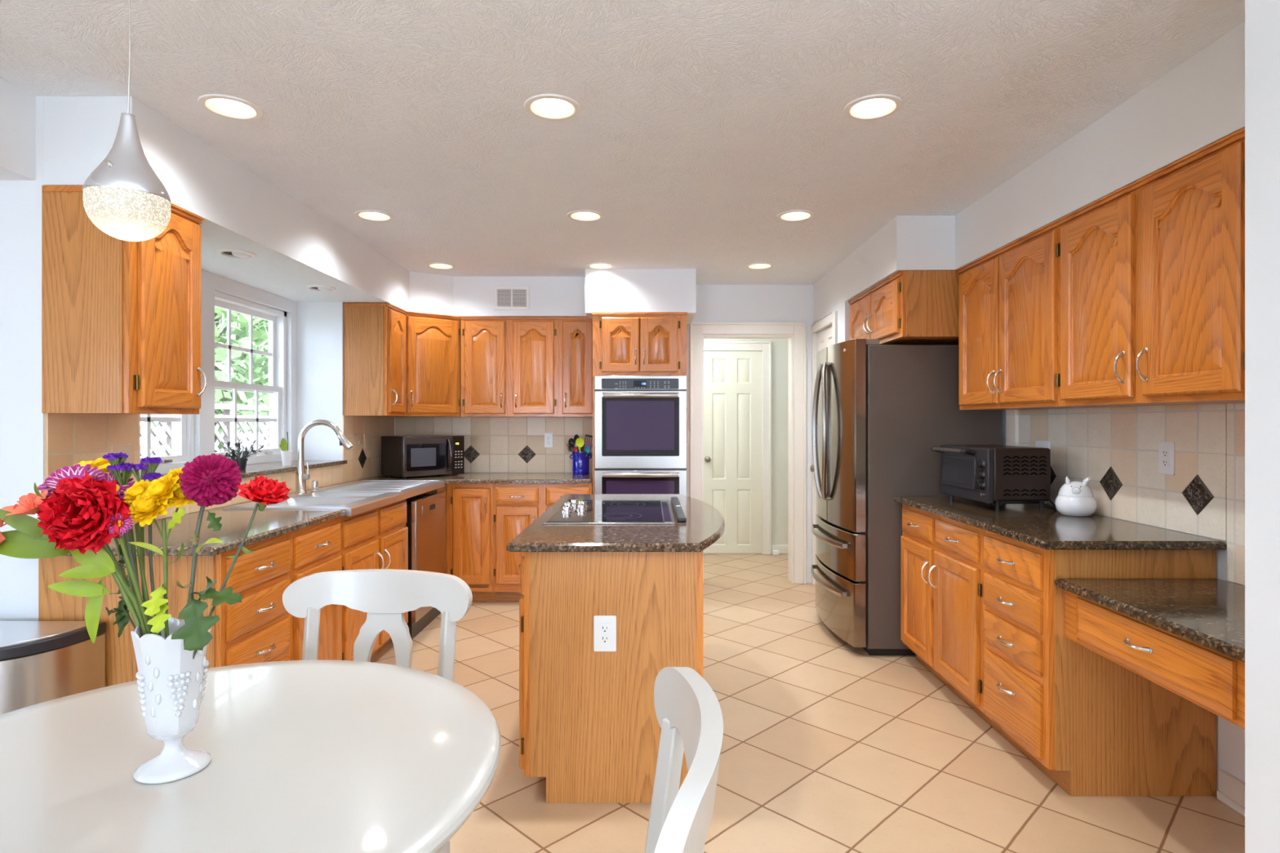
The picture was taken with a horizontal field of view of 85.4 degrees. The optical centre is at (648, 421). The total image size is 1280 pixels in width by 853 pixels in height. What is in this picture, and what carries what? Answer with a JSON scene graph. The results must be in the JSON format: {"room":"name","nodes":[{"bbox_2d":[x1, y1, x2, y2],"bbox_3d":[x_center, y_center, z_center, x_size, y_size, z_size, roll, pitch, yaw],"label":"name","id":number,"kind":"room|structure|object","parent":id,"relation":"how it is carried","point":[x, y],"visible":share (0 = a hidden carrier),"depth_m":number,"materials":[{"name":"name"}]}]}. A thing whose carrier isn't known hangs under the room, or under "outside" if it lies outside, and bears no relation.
{"room":"kitchen","nodes":[
{"label":"kitchen","id":0,"kind":"room"},
{"bbox_2d":[0,77,35,180],"bbox_3d":[-2.178,-0.975,-0.107,0.145,0.290,4.985,0,0,0],"label":"header beam","id":1,"kind":"structure","parent":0,"point":[17,105],"depth_m":2.32,"materials":[{"name":"white paint"}]},
{"bbox_2d":[0,96,45,621],"bbox_3d":[-2.740,0.100,2.450,1.320,2.440,0.130,0,0,0],"label":"wall","id":2,"kind":"structure","parent":0,"point":[22,420],"depth_m":2.38,"materials":[{"name":"white paint"}]},
{"bbox_2d":[132,269,381,525],"bbox_3d":[-2.300,0.100,4.090,0.440,2.440,3.160,0,0,0],"label":"wall","id":3,"kind":"structure","parent":0,"point":[314,330],"depth_m":4.72,"materials":[{"name":"white paint"}]},
{"bbox_2d":[111,444,133,473],"bbox_3d":[-2.066,0.148,2.730,0.013,0.118,0.112,0,0,0],"label":"light switch","id":4,"kind":"object","parent":3,"relation":"attached to","point":[128,449],"visible":0.45,"depth_m":2.75,"materials":[{"name":"beige"}]},
{"bbox_2d":[41,185,206,414],"bbox_3d":[-1.904,-0.420,2.567,0.348,0.780,0.389,0,0,0],"label":"upper cabinet","id":5,"kind":"object","parent":3,"relation":"attached to","point":[121,319],"visible":0.78,"depth_m":2.38,"materials":[{"name":"brown wood"}]},
{"bbox_2d":[140,414,194,476],"bbox_3d":[-2.470,-0.237,3.290,0.100,1.001,0.826,0,0,0],"label":"window","id":6,"kind":"structure","parent":3,"relation":"in","point":[182,425],"depth_m":3.63,"materials":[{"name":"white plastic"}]},
{"bbox_2d":[45,413,394,523],"bbox_3d":[-2.074,0.183,4.032,0.013,0.459,3.275,0,0,0],"label":"backsplash","id":7,"kind":"structure","parent":3,"relation":"attached to","point":[71,439],"depth_m":2.81,"materials":[{"name":"tile"}]},
{"bbox_2d":[216,248,256,258],"bbox_3d":[-1.985,-0.805,3.345,0.168,0.020,0.168,0,0,0],"label":"recessed light","id":8,"kind":"object","parent":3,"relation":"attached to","point":[236,253],"visible":1,"depth_m":3.33,"materials":[{"name":"white"}]},
{"bbox_2d":[140,460,346,480],"bbox_3d":[-2.248,0.272,3.776,0.405,0.024,1.881,0,0,0],"label":"window ledge","id":9,"kind":"object","parent":3,"relation":"attached to","point":[264,468],"visible":0.33,"depth_m":4.04,"materials":[{"name":"paint"}]},
{"bbox_2d":[214,438,263,470],"bbox_3d":[-2.205,0.175,3.752,0.216,0.169,0.262,0,0,-26],"label":"potted succulent","id":10,"kind":"object","parent":9,"relation":"on","point":[242,462],"visible":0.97,"depth_m":3.72,"materials":[{"name":"grey plant"}]},
{"bbox_2d":[232,457,247,470],"bbox_3d":[-2.200,0.229,3.740,0.072,0.062,0.072,0,0,0],"label":"pot","id":11,"kind":"object","parent":10,"relation":"on","point":[242,462],"depth_m":3.72,"materials":[{"name":"black metal"}]},
{"bbox_2d":[279,431,293,465],"bbox_3d":[-2.155,0.160,4.140,0.072,0.200,0.072,0,0,45],"label":"potted orchid","id":12,"kind":"object","parent":9,"relation":"on","point":[286,455],"visible":1,"depth_m":4.13,"materials":[{"name":"white"}]},
{"bbox_2d":[214,290,286,465],"bbox_3d":[-2.470,-0.237,4.235,0.100,1.001,0.826,0,0,0],"label":"window","id":13,"kind":"structure","parent":3,"relation":"in","point":[277,318],"depth_m":4.41,"materials":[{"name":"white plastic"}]},
{"bbox_2d":[43,96,586,316],"bbox_3d":[-1.270,-0.968,4.028,1.620,0.305,3.284,0,0,0],"label":"soffit","id":14,"kind":"structure","parent":3,"relation":"attached to","point":[241,210],"depth_m":3.23,"materials":[{"name":"white paint"}]},
{"bbox_2d":[343,302,406,416],"bbox_3d":[-1.904,-0.426,4.905,0.348,0.768,0.358,0,0,0],"label":"upper cabinet","id":15,"kind":"object","parent":3,"relation":"attached to","point":[375,333],"visible":1,"depth_m":4.73,"materials":[{"name":"brown wood"}]},
{"bbox_2d":[200,246,341,302],"bbox_3d":[-2.240,-0.823,3.775,0.320,0.015,1.900,0,0,0],"label":"ceiling","id":16,"kind":"structure","parent":0,"point":[212,262],"depth_m":3.95,"materials":[{"name":"white"}]},
{"bbox_2d":[493,286,529,309],"bbox_3d":[-1.050,-0.953,5.341,0.272,0.180,0.008,0,0,0],"label":"air vent","id":17,"kind":"object","parent":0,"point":[504,297],"visible":1,"depth_m":5.34,"materials":[{"name":"white"}]},
{"bbox_2d":[0,0,1244,284],"bbox_3d":[-0.275,-1.250,0.400,6.350,0.260,15.200,0,0,0],"label":"ceiling","id":18,"kind":"structure","parent":0,"point":[699,123],"depth_m":2.40,"materials":[{"name":"white"}]},
{"bbox_2d":[82,0,171,241],"bbox_3d":[-1.012,-0.737,1.350,0.139,0.767,0.139,0,0,0],"label":"pendant lamp","id":19,"kind":"object","parent":18,"relation":"hanging from","point":[124,197],"visible":1,"depth_m":1.31,"materials":[{"name":"silver"}]},
{"bbox_2d":[197,93,263,120],"bbox_3d":[-1.485,-1.177,2.470,0.202,0.127,0.202,0,0,0],"label":"recessed light","id":20,"kind":"object","parent":18,"relation":"in","point":[226,106],"visible":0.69,"depth_m":2.50,"materials":[{"name":"white"}]},
{"bbox_2d":[354,209,394,221],"bbox_3d":[-1.485,-1.177,3.765,0.202,0.127,0.202,0,0,0],"label":"recessed light","id":21,"kind":"object","parent":18,"relation":"in","point":[368,215],"visible":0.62,"depth_m":3.81,"materials":[{"name":"white"}]},
{"bbox_2d":[524,93,581,120],"bbox_3d":[-0.340,-1.177,2.470,0.202,0.127,0.202,0,0,0],"label":"recessed light","id":22,"kind":"object","parent":18,"relation":"in","point":[553,107],"visible":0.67,"depth_m":2.51,"materials":[{"name":"white"}]},
{"bbox_2d":[566,209,604,221],"bbox_3d":[-0.340,-1.177,3.765,0.202,0.127,0.202,0,0,0],"label":"recessed light","id":23,"kind":"object","parent":18,"relation":"in","point":[579,215],"visible":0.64,"depth_m":3.82,"materials":[{"name":"white"}]},
{"bbox_2d":[776,209,814,221],"bbox_3d":[0.800,-1.177,3.765,0.202,0.127,0.202,0,0,0],"label":"recessed light","id":24,"kind":"object","parent":18,"relation":"in","point":[793,215],"visible":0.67,"depth_m":3.81,"materials":[{"name":"white"}]},
{"bbox_2d":[843,93,902,120],"bbox_3d":[0.800,-1.177,2.470,0.202,0.127,0.202,0,0,0],"label":"recessed light","id":25,"kind":"object","parent":18,"relation":"in","point":[877,106],"visible":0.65,"depth_m":2.51,"materials":[{"name":"white"}]},
{"bbox_2d":[703,338,788,554],"bbox_3d":[0.650,0.100,6.600,2.740,2.440,1.600,0,0,0],"label":"wall","id":26,"kind":"structure","parent":0,"point":[780,347],"depth_m":6.93,"materials":[{"name":"beige paint"}]},
{"bbox_2d":[703,341,771,554],"bbox_3d":[0.834,0.258,6.917,0.796,2.124,0.034,0,0,0],"label":"door frame","id":27,"kind":"structure","parent":26,"relation":"in","point":[766,346],"depth_m":6.91,"materials":[{"name":"white paint"}]},
{"bbox_2d":[703,351,761,553],"bbox_3d":[0.834,0.305,6.921,0.608,2.020,0.097,0,0,0],"label":"door","id":28,"kind":"structure","parent":27,"relation":"attached to","point":[732,380],"depth_m":6.93,"materials":[{"name":"beige paint"}]},
{"bbox_2d":[686,284,813,583],"bbox_3d":[-0.305,0.100,5.735,3.810,2.440,0.130,0,0,0],"label":"wall","id":29,"kind":"structure","parent":0,"point":[714,303],"depth_m":5.67,"materials":[{"name":"white paint"}]},
{"bbox_2d":[404,311,460,416],"bbox_3d":[-1.762,-0.426,5.368,0.633,0.768,0.601,0,0,0],"label":"upper cabinet","id":30,"kind":"object","parent":29,"relation":"attached to","point":[433,341],"visible":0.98,"depth_m":5.20,"materials":[{"name":"brown wood"}]},
{"bbox_2d":[394,416,592,472],"bbox_3d":[-1.238,0.183,5.663,1.667,0.459,0.013,0,0,0],"label":"backsplash","id":31,"kind":"structure","parent":29,"relation":"attached to","point":[491,444],"depth_m":5.66,"materials":[{"name":"tile"}]},
{"bbox_2d":[460,316,559,417],"bbox_3d":[-1.068,-0.425,5.480,0.758,0.770,0.360,0,0,0],"label":"upper cabinet","id":32,"kind":"object","parent":29,"relation":"attached to","point":[509,366],"visible":1,"depth_m":5.33,"materials":[{"name":"brown wood"}]},
{"bbox_2d":[558,316,592,417],"bbox_3d":[-0.547,-0.425,5.480,0.285,0.770,0.360,0,0,0],"label":"upper cabinet","id":33,"kind":"object","parent":29,"relation":"attached to","point":[575,333],"visible":0.81,"depth_m":5.33,"materials":[{"name":"brown wood"}]},
{"bbox_2d":[689,321,805,584],"bbox_3d":[0.813,0.254,5.657,0.952,2.133,0.034,0,0,0],"label":"doorway","id":34,"kind":"structure","parent":29,"relation":"in","point":[697,330],"depth_m":5.65,"materials":[{"name":"white paint"}]},
{"bbox_2d":[702,334,793,583],"bbox_3d":[0.813,0.303,5.734,0.754,2.034,0.131,0,0,0],"label":"door frame","id":35,"kind":"structure","parent":29,"relation":"attached to","point":[790,337],"depth_m":5.67,"materials":[{"name":"white paint"}]},
{"bbox_2d":[370,553,1244,852],"bbox_3d":[-0.300,1.370,0.450,6.600,0.100,15.500,0,0,0],"label":"floor","id":36,"kind":"structure","parent":0,"point":[829,745],"depth_m":2.62,"materials":[{"name":"beige tile"}]},
{"bbox_2d":[0,621,106,715],"bbox_3d":[-2.130,0.995,2.180,0.604,0.650,0.330,0,0,0],"label":"trash can","id":37,"kind":"object","parent":36,"relation":"on","point":[41,661],"visible":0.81,"depth_m":2.18,"materials":[{"name":"silver metal"}]},
{"bbox_2d":[38,532,290,686],"bbox_3d":[-1.742,0.882,2.599,0.672,0.876,0.468,0,0,0],"label":"base cabinet","id":38,"kind":"object","parent":36,"relation":"on","point":[256,628],"visible":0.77,"depth_m":2.37,"materials":[{"name":"brown wood"}]},
{"bbox_2d":[62,509,346,555],"bbox_3d":[-1.752,0.428,2.788,0.640,0.029,0.997,0,0,0],"label":"countertop","id":39,"kind":"structure","parent":38,"relation":"on","point":[267,524],"depth_m":2.71,"materials":[{"name":"brown stone"}]},
{"bbox_2d":[222,480,444,515],"bbox_3d":[-1.712,0.497,4.048,0.609,0.189,1.516,0,0,0],"label":"sink","id":40,"kind":"object","parent":39,"relation":"in","point":[355,497],"visible":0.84,"depth_m":3.89,"materials":[{"name":"ceramic"}]},
{"bbox_2d":[250,497,368,506],"bbox_3d":[-1.715,0.499,3.547,0.432,0.185,0.377,0,0,0],"label":"basin","id":41,"kind":"object","parent":40,"relation":"in","point":[293,501],"depth_m":3.73,"materials":[{"name":"ceramic"}]},
{"bbox_2d":[297,492,386,496],"bbox_3d":[-1.715,0.467,3.895,0.432,0.120,0.222,0,0,0],"label":"basin","id":42,"kind":"object","parent":40,"relation":"in","point":[310,494],"depth_m":4.00,"materials":[{"name":"ceramic"}]},
{"bbox_2d":[0,659,501,852],"bbox_3d":[-0.790,0.946,1.150,1.070,0.742,1.070,0,0,0],"label":"round table","id":43,"kind":"object","parent":36,"relation":"on","point":[321,756],"visible":0.91,"depth_m":1.15,"materials":[{"name":"beige paint"}]},
{"bbox_2d":[130,617,211,784],"bbox_3d":[-0.787,0.455,1.150,0.108,0.240,0.108,0,0,23],"label":"vase","id":44,"kind":"object","parent":43,"relation":"on","point":[171,683],"visible":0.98,"depth_m":1.12,"materials":[{"name":"white glass"}]},
{"bbox_2d":[0,482,147,644],"bbox_3d":[-0.911,0.274,1.087,0.242,0.363,0.072,0,0,-12],"label":"alstroemeria","id":45,"kind":"object","parent":44,"relation":"in","point":[27,541],"visible":0.83,"depth_m":1.08,"materials":[{"name":"green plant"}]},
{"bbox_2d":[37,463,128,586],"bbox_3d":[-0.891,0.263,1.130,0.189,0.386,0.080,0,0,0],"label":"chrysanthemum","id":46,"kind":"object","parent":44,"relation":"in","point":[78,471],"visible":0.32,"depth_m":1.14,"materials":[{"name":"purple plant"}]},
{"bbox_2d":[35,471,133,606],"bbox_3d":[-0.853,0.266,1.092,0.165,0.378,0.093,0,0,-43],"label":"carnation","id":47,"kind":"object","parent":44,"relation":"in","point":[77,514],"visible":0.99,"depth_m":1.06,"materials":[{"name":"plant"}]},
{"bbox_2d":[73,457,125,576],"bbox_3d":[-0.912,0.260,1.191,0.229,0.394,0.072,0,0,27],"label":"chrysanthemum spray","id":48,"kind":"object","parent":44,"relation":"in","point":[101,463],"visible":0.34,"depth_m":1.22,"materials":[{"name":"yellow plant"}]},
{"bbox_2d":[105,544,136,637],"bbox_3d":[-0.857,0.327,1.171,0.122,0.258,0.043,0,0,0],"label":"stem","id":49,"kind":"object","parent":44,"relation":"in","point":[122,617],"visible":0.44,"depth_m":1.17,"materials":[{"name":"green plant"}]},
{"bbox_2d":[102,452,139,584],"bbox_3d":[-0.851,0.254,1.169,0.132,0.404,0.033,0,0,0],"label":"statice","id":50,"kind":"object","parent":44,"relation":"in","point":[117,460],"visible":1,"depth_m":1.17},
{"bbox_2d":[101,471,143,617],"bbox_3d":[-0.860,0.270,1.159,0.132,0.372,0.056,0,0,0],"label":"chrysanthemum","id":51,"kind":"object","parent":44,"relation":"in","point":[121,489],"visible":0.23,"depth_m":1.17,"materials":[{"name":"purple plant"}]},
{"bbox_2d":[106,511,151,633],"bbox_3d":[-0.813,0.297,1.108,0.022,0.316,0.094,0,0,31],"label":"chrysanthemum","id":52,"kind":"object","parent":44,"relation":"in","point":[126,522],"visible":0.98,"depth_m":1.09,"materials":[{"name":"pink plant"}]},
{"bbox_2d":[125,528,152,633],"bbox_3d":[-0.823,0.307,1.143,0.078,0.297,0.010,0,0,-8],"label":"stem","id":53,"kind":"object","parent":44,"relation":"in","point":[127,534],"visible":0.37,"depth_m":1.14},
{"bbox_2d":[128,456,163,620],"bbox_3d":[-0.831,0.257,1.167,0.092,0.398,0.027,0,0,9],"label":"statice","id":54,"kind":"object","parent":44,"relation":"in","point":[148,465],"visible":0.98,"depth_m":1.17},
{"bbox_2d":[134,522,157,634],"bbox_3d":[-0.823,0.309,1.158,0.071,0.294,0.009,0,0,5],"label":"stem","id":55,"kind":"object","parent":44,"relation":"in","point":[136,525],"visible":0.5,"depth_m":1.16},
{"bbox_2d":[148,522,161,635],"bbox_3d":[-0.817,0.309,1.166,0.052,0.292,0.008,0,0,15],"label":"stem","id":56,"kind":"object","parent":44,"relation":"in","point":[150,552],"visible":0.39,"depth_m":1.17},
{"bbox_2d":[123,467,194,639],"bbox_3d":[-0.797,0.266,1.128,0.116,0.378,0.070,0,0,0],"label":"flower","id":57,"kind":"object","parent":44,"relation":"in","point":[147,500],"visible":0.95,"depth_m":1.12,"materials":[{"name":"yellow plant"}]},
{"bbox_2d":[171,576,242,650],"bbox_3d":[-0.713,0.350,1.094,0.142,0.211,0.060,0,0,16],"label":"stem","id":58,"kind":"object","parent":44,"relation":"in","point":[195,634],"visible":0.98,"depth_m":1.08,"materials":[{"name":"green plant"}]},
{"bbox_2d":[176,453,241,602],"bbox_3d":[-0.726,0.254,1.149,0.092,0.404,0.089,0,0,-28],"label":"chrysanthemum","id":59,"kind":"object","parent":44,"relation":"in","point":[211,479],"visible":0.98,"depth_m":1.13,"materials":[{"name":"purple plant"}]},
{"bbox_2d":[192,474,291,659],"bbox_3d":[-0.679,0.270,1.121,0.197,0.372,0.078,0,0,0],"label":"carnation","id":60,"kind":"object","parent":44,"relation":"in","point":[265,491],"visible":0.98,"depth_m":1.12,"materials":[{"name":"plant"}]},
{"bbox_2d":[290,516,342,660],"bbox_3d":[-1.741,0.882,3.061,0.673,0.876,0.454,0,0,0],"label":"base cabinet","id":61,"kind":"object","parent":36,"relation":"on","point":[314,548],"visible":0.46,"depth_m":3.06,"materials":[{"name":"brown wood"}]},
{"bbox_2d":[340,498,408,661],"bbox_3d":[-1.741,0.884,3.737,0.673,0.871,0.896,0,0,0],"label":"base cabinet","id":62,"kind":"object","parent":36,"relation":"on","point":[377,538],"visible":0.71,"depth_m":3.63,"materials":[{"name":"brown wood"}]},
{"bbox_2d":[213,481,350,509],"bbox_3d":[-2.045,0.428,4.048,0.053,0.029,1.517,0,0,0],"label":"countertop","id":63,"kind":"structure","parent":62,"relation":"on","point":[221,508],"depth_m":3.53,"materials":[{"name":"brown stone"}]},
{"bbox_2d":[294,419,353,493],"bbox_3d":[-1.836,0.197,3.930,0.328,0.420,0.064,0,0,0],"label":"faucet","id":64,"kind":"object","parent":63,"relation":"on","point":[301,477],"visible":1,"depth_m":3.92,"materials":[{"name":"silver metal"}]},
{"bbox_2d":[282,568,472,852],"bbox_3d":[-0.741,0.867,1.688,0.514,0.909,0.504,0,0,5],"label":"dining chair","id":65,"kind":"object","parent":36,"relation":"on","point":[385,595],"visible":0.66,"depth_m":1.89,"materials":[{"name":"beige paint"}]},
{"bbox_2d":[405,491,445,639],"bbox_3d":[-1.698,0.899,4.495,0.604,0.842,0.605,0,0,0],"label":"dishwasher","id":66,"kind":"object","parent":36,"relation":"on","point":[425,522],"visible":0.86,"depth_m":4.40,"materials":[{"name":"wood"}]},
{"bbox_2d":[446,483,495,601],"bbox_3d":[-1.290,0.882,5.312,0.336,0.876,0.695,0,0,0],"label":"base cabinet","id":67,"kind":"object","parent":36,"relation":"on","point":[469,506],"visible":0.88,"depth_m":5.00,"materials":[{"name":"brown wood"}]},
{"bbox_2d":[493,481,592,601],"bbox_3d":[-0.761,0.882,5.312,0.719,0.876,0.695,0,0,0],"label":"base cabinet","id":68,"kind":"object","parent":36,"relation":"on","point":[516,506],"visible":0.43,"depth_m":5.00,"materials":[{"name":"brown wood"}]},
{"bbox_2d":[352,472,592,484],"bbox_3d":[-1.241,0.428,5.237,1.662,0.029,0.850,0,0,0],"label":"countertop","id":69,"kind":"structure","parent":68,"relation":"on","point":[466,477],"depth_m":5.12,"materials":[{"name":"brown stone"}]},
{"bbox_2d":[381,435,464,478],"bbox_3d":[-1.704,0.261,5.291,0.393,0.306,0.500,0,0,43],"label":"microwave","id":70,"kind":"object","parent":69,"relation":"on","point":[404,456],"visible":1,"depth_m":5.16,"materials":[{"name":"black plastic"}]},
{"bbox_2d":[568,451,591,475],"bbox_3d":[-0.530,0.325,5.459,0.142,0.178,0.142,0,0,45],"label":"utensil crock","id":71,"kind":"object","parent":69,"relation":"on","point":[580,463],"visible":0.97,"depth_m":5.40,"materials":[{"name":"blue"}]},
{"bbox_2d":[518,550,703,803],"bbox_3d":[-0.148,0.882,3.151,0.677,0.876,1.499,0,0,0],"label":"kitchen island","id":72,"kind":"object","parent":36,"relation":"on","point":[588,724],"visible":0.73,"depth_m":2.40,"materials":[{"name":"brown wood"}]},
{"bbox_2d":[593,615,616,651],"bbox_3d":[-0.149,0.732,2.397,0.078,0.124,0.009,0,0,0],"label":"outlet","id":73,"kind":"object","parent":72,"relation":"attached to","point":[604,626],"visible":1,"depth_m":2.40,"materials":[{"name":"white"}]},
{"bbox_2d":[506,493,724,551],"bbox_3d":[-0.075,0.428,3.171,0.820,0.029,1.625,0,0,0],"label":"island countertop","id":74,"kind":"structure","parent":72,"relation":"on","point":[704,525],"depth_m":2.57,"materials":[{"name":"brown stone"}]},
{"bbox_2d":[542,497,675,524],"bbox_3d":[-0.159,0.396,3.210,0.533,0.037,0.820,0,0,0],"label":"cooktop","id":75,"kind":"object","parent":74,"relation":"in","point":[574,511],"visible":1,"depth_m":3.09,"materials":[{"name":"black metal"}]},
{"bbox_2d":[671,497,686,522],"bbox_3d":[0.139,0.404,3.257,0.038,0.020,0.805,0,0,0],"label":"downdraft vent","id":76,"kind":"object","parent":74,"relation":"on","point":[680,516],"visible":1,"depth_m":3.10,"materials":[{"name":"silver plastic"}]},
{"bbox_2d":[591,311,687,493],"bbox_3d":[-0.061,0.263,5.317,0.692,2.115,0.675,0,0,0],"label":"tall cabinet","id":77,"kind":"object","parent":36,"relation":"on","point":[624,343],"visible":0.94,"depth_m":5.02,"materials":[{"name":"brown wood"}]},
{"bbox_2d":[594,375,686,496],"bbox_3d":[-0.054,0.341,5.263,0.665,1.348,0.631,0,0,0],"label":"double wall oven","id":78,"kind":"object","parent":77,"relation":"in","point":[640,421],"visible":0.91,"depth_m":5.00,"materials":[{"name":"silver metal"}]},
{"bbox_2d":[585,268,696,324],"bbox_3d":[-0.055,-0.959,5.372,0.810,0.322,0.595,0,0,0],"label":"trim","id":79,"kind":"structure","parent":77,"relation":"on","point":[610,290],"depth_m":5.07,"materials":[{"name":"white paint"}]},
{"bbox_2d":[644,666,723,852],"bbox_3d":[-0.148,0.867,0.988,0.504,0.909,0.514,0,0,1],"label":"dining chair","id":80,"kind":"object","parent":36,"relation":"on","point":[688,712],"visible":1,"depth_m":1.04,"materials":[{"name":"beige paint"}]},
{"bbox_2d":[810,338,1001,655],"bbox_3d":[1.517,0.426,4.339,0.937,1.787,0.902,0,0,0],"label":"refrigerator","id":81,"kind":"object","parent":36,"relation":"on","point":[879,411],"visible":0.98,"depth_m":3.89,"materials":[{"name":"grey metal"}]},
{"bbox_2d":[900,503,1000,733],"bbox_3d":[1.682,0.882,3.398,0.643,0.876,0.928,0,0,0],"label":"base cabinet","id":82,"kind":"object","parent":36,"relation":"on","point":[941,557],"visible":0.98,"depth_m":3.27,"materials":[{"name":"brown wood"}]},
{"bbox_2d":[893,496,1226,549],"bbox_3d":[1.688,0.428,3.135,0.629,0.029,1.470,0,0,0],"label":"countertop","id":83,"kind":"structure","parent":82,"relation":"on","point":[1047,529],"depth_m":2.71,"materials":[{"name":"brown stone"}]},
{"bbox_2d":[931,444,1050,511],"bbox_3d":[1.684,0.268,3.458,0.355,0.292,0.501,0,0,-2],"label":"toaster oven","id":84,"kind":"object","parent":83,"relation":"on","point":[997,475],"visible":1,"depth_m":3.21,"materials":[{"name":"black metal"}]},
{"bbox_2d":[1054,476,1097,516],"bbox_3d":[1.895,0.327,3.075,0.160,0.175,0.160,0,0,30],"label":"cookie jar","id":85,"kind":"object","parent":83,"relation":"on","point":[1074,498],"visible":1,"depth_m":3.02,"materials":[{"name":"white"}]},
{"bbox_2d":[1054,494,1097,516],"bbox_3d":[1.895,0.370,3.075,0.160,0.088,0.160,0,0,30],"label":"bowl","id":86,"kind":"object","parent":85,"relation":"on","point":[1076,505],"depth_m":3.02,"materials":[{"name":"white"}]},
{"bbox_2d":[982,529,1216,795],"bbox_3d":[1.683,0.882,2.689,0.642,0.876,0.486,0,0,0],"label":"base cabinet","id":87,"kind":"object","parent":36,"relation":"on","point":[1092,724],"visible":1,"depth_m":2.45,"materials":[{"name":"brown wood"}]},
{"bbox_2d":[813,258,850,584],"bbox_3d":[1.416,0.100,5.215,0.130,2.440,0.910,0,0,0],"label":"wall","id":88,"kind":"structure","parent":0,"point":[828,292],"depth_m":5.07,"materials":[{"name":"white paint"}]},
{"bbox_2d":[809,325,831,513],"bbox_3d":[1.349,0.300,5.320,0.097,2.030,0.600,0,0,0],"label":"door","id":89,"kind":"structure","parent":88,"relation":"in","point":[824,338],"depth_m":5.40,"materials":[{"name":"white paint"}]},
{"bbox_2d":[811,311,837,584],"bbox_3d":[1.341,0.263,5.305,0.020,2.114,0.710,0,0,0],"label":"door frame","id":90,"kind":"structure","parent":88,"relation":"in","point":[831,318],"depth_m":5.62,"materials":[{"name":"white paint"}]},
{"bbox_2d":[1001,402,1244,795],"bbox_3d":[2.075,0.100,3.135,0.130,2.440,3.330,0,0,0],"label":"wall","id":91,"kind":"structure","parent":0,"point":[1230,737],"depth_m":2.41,"materials":[{"name":"white paint"}]},
{"bbox_2d":[848,270,959,344],"bbox_3d":[1.666,-0.644,4.264,0.667,0.359,0.974,0,0,0],"label":"upper cabinet","id":92,"kind":"object","parent":91,"relation":"attached to","point":[908,307],"visible":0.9,"depth_m":3.78,"materials":[{"name":"brown wood"}]},
{"bbox_2d":[955,220,1114,409],"bbox_3d":[1.815,-0.444,3.294,0.370,0.760,0.918,0,0,0],"label":"upper cabinet","id":93,"kind":"object","parent":91,"relation":"attached to","point":[1010,295],"visible":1,"depth_m":3.17,"materials":[{"name":"brown wood"}]},
{"bbox_2d":[844,21,1244,301],"bbox_3d":[1.681,-0.973,3.115,0.659,0.294,3.290,0,0,0],"label":"soffit","id":94,"kind":"structure","parent":91,"relation":"attached to","point":[1200,102],"depth_m":2.63,"materials":[{"name":"white paint"}]},
{"bbox_2d":[1005,402,1244,585],"bbox_3d":[2.003,0.242,2.678,0.013,0.613,2.405,0,0,0],"label":"backsplash","id":95,"kind":"structure","parent":91,"relation":"attached to","point":[1117,447],"depth_m":2.74,"materials":[{"name":"tile"}]},
{"bbox_2d":[1055,127,1244,406],"bbox_3d":[1.815,-0.444,2.380,0.370,0.760,0.912,0,0,0],"label":"upper cabinet","id":96,"kind":"object","parent":91,"relation":"attached to","point":[1153,268],"visible":0.89,"depth_m":2.25,"materials":[{"name":"brown wood"}]},
{"bbox_2d":[1064,590,1244,728],"bbox_3d":[1.706,0.668,1.960,0.584,0.178,0.970,0,0,0],"label":"drawer unit","id":97,"kind":"object","parent":91,"relation":"attached to","point":[1213,681],"visible":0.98,"depth_m":1.96,"materials":[{"name":"brown wood"}]},
{"bbox_2d":[1054,578,1244,662],"bbox_3d":[1.716,0.564,1.958,0.572,0.030,0.968,0,0,0],"label":"countertop","id":98,"kind":"structure","parent":97,"relation":"on","point":[1209,613],"depth_m":2.10,"materials":[{"name":"brown stone"}]},
{"bbox_2d":[1158,441,1174,475],"bbox_3d":[1.997,0.140,2.675,0.009,0.126,0.078,0,0,0],"label":"outlet","id":99,"kind":"object","parent":91,"relation":"attached to","point":[1166,449],"visible":1,"depth_m":2.67,"materials":[{"name":"white"}]},
{"bbox_2d":[1217,768,1244,817],"bbox_3d":[2.002,1.270,1.952,0.024,0.109,0.955,0,0,0],"label":"baseboard","id":100,"kind":"structure","parent":91,"relation":"attached to","point":[1231,790],"depth_m":2.37,"materials":[{"name":"white paint"}]},
{"bbox_2d":[1244,0,1279,852],"bbox_3d":[2.067,0.100,1.410,1.605,2.440,0.120,0,0,0],"label":"wall","id":101,"kind":"structure","parent":0,"point":[1262,17],"depth_m":1.43,"materials":[{"name":"white paint"}]},
{"label":"outside","id":102,"kind":"structure","parent":0,"visible":0},
{"bbox_3d":[-21.850,1.770,10.000,36.300,0.100,40.000,0,0,0],"label":"lawn","id":103,"kind":"structure","parent":102,"visible":0},
{"bbox_2d":[140,401,269,457],"bbox_3d":[-6.185,0.710,9.550,0.130,2.020,13.200,0,0,0],"label":"lattice fence","id":104,"kind":"object","parent":103,"relation":"on","point":[226,435],"visible":0.06,"depth_m":10.13,"materials":[{"name":"white wood"}]},
{"bbox_2d":[150,306,269,452],"bbox_3d":[-8.993,-1.231,14.200,3.952,5.913,3.857,0,0,0],"label":"tree","id":105,"kind":"object","parent":103,"relation":"on","point":[260,334],"visible":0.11,"depth_m":13.93,"materials":[{"name":"green plant"}]},
{"bbox_2d":[217,315,268,450],"bbox_3d":[-12.427,-2.083,20.005,5.336,7.614,5.351,0,0,0],"label":"tree","id":106,"kind":"object","parent":103,"relation":"on","point":[224,319],"visible":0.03,"depth_m":19.92,"materials":[{"name":"plant"}]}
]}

